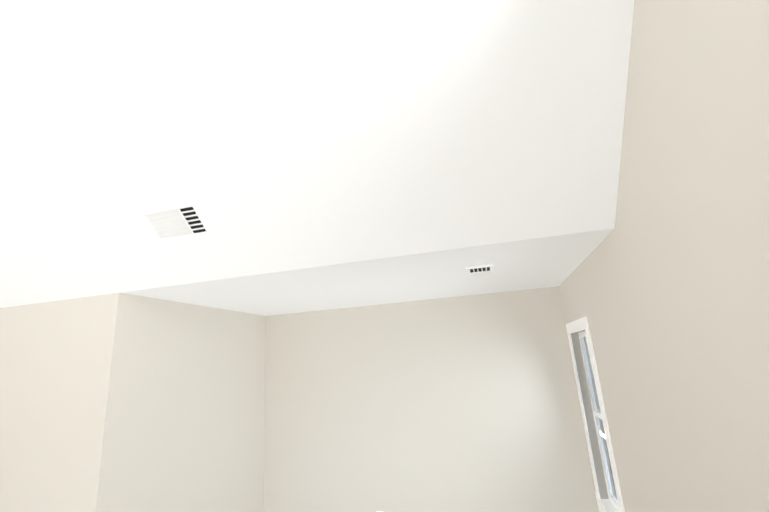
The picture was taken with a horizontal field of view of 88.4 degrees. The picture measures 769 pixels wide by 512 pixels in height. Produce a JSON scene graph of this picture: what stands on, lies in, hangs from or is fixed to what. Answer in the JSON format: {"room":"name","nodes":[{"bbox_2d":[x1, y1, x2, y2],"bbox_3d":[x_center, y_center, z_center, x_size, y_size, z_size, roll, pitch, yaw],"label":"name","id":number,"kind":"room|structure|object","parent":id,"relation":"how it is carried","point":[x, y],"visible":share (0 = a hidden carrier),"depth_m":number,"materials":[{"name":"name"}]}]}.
{"room":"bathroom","nodes":[
{"label":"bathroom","id":0,"kind":"room"},
{"bbox_2d":[0,295,104,511],"bbox_3d":[-3.196,1.571,2.866,2.758,2.588,0.120,-7,-15,14],"label":"wall","id":1,"kind":"structure","parent":0,"point":[49,351],"depth_m":2.69,"materials":[{"name":"grey paint"}]},
{"bbox_2d":[80,293,265,511],"bbox_3d":[-1.581,1.590,3.345,0.120,2.588,1.876,-7,-15,14],"label":"wall","id":2,"kind":"structure","parent":0,"point":[177,422],"depth_m":3.10,"materials":[{"name":"grey paint"}]},
{"bbox_2d":[0,0,633,307],"bbox_3d":[-2.114,-0.942,0.915,5.830,1.627,4.120,-7,-15,14],"label":"ceiling","id":3,"kind":"structure","parent":0,"point":[269,136],"depth_m":1.91,"materials":[{"name":"white paint"}]},
{"bbox_2d":[138,201,212,243],"bbox_3d":[-1.225,-0.192,2.323,0.380,0.012,0.220,-7,-56,14],"label":"ceiling vent","id":4,"kind":"object","parent":3,"relation":"in","point":[182,221],"visible":1,"depth_m":2.32,"materials":[{"name":"white metal"}]},
{"bbox_2d":[120,228,613,315],"bbox_3d":[-0.025,0.210,3.311,3.242,0.140,1.996,-7,-15,14],"label":"ceiling","id":5,"kind":"structure","parent":0,"point":[547,262],"depth_m":2.89,"materials":[{"name":"white paint"}]},
{"bbox_2d":[465,264,493,274],"bbox_3d":[0.660,0.093,2.737,0.185,0.012,0.200,-7,-15,14],"label":"ceiling vent","id":6,"kind":"object","parent":5,"relation":"in","point":[480,269],"visible":1,"depth_m":2.72,"materials":[{"name":"white metal"}]},
{"bbox_2d":[264,286,598,511],"bbox_3d":[0.242,1.614,3.894,3.362,2.588,0.120,-7,-15,14],"label":"wall","id":7,"kind":"structure","parent":0,"point":[470,403],"depth_m":3.83,"materials":[{"name":"grey paint"}]},
{"bbox_2d":[559,0,768,511],"bbox_3d":[0.960,0.100,0.801,0.120,3.850,5.996,-7,-15,14],"label":"wall","id":8,"kind":"structure","parent":0,"point":[664,287],"depth_m":1.31,"materials":[{"name":"grey paint"}]},
{"bbox_2d":[566,317,624,511],"bbox_3d":[1.633,1.295,2.981,0.172,1.611,0.857,-7,-15,14],"label":"window","id":9,"kind":"structure","parent":8,"relation":"in","point":[603,465],"depth_m":3.20,"materials":[{"name":"white paint"}]}
]}

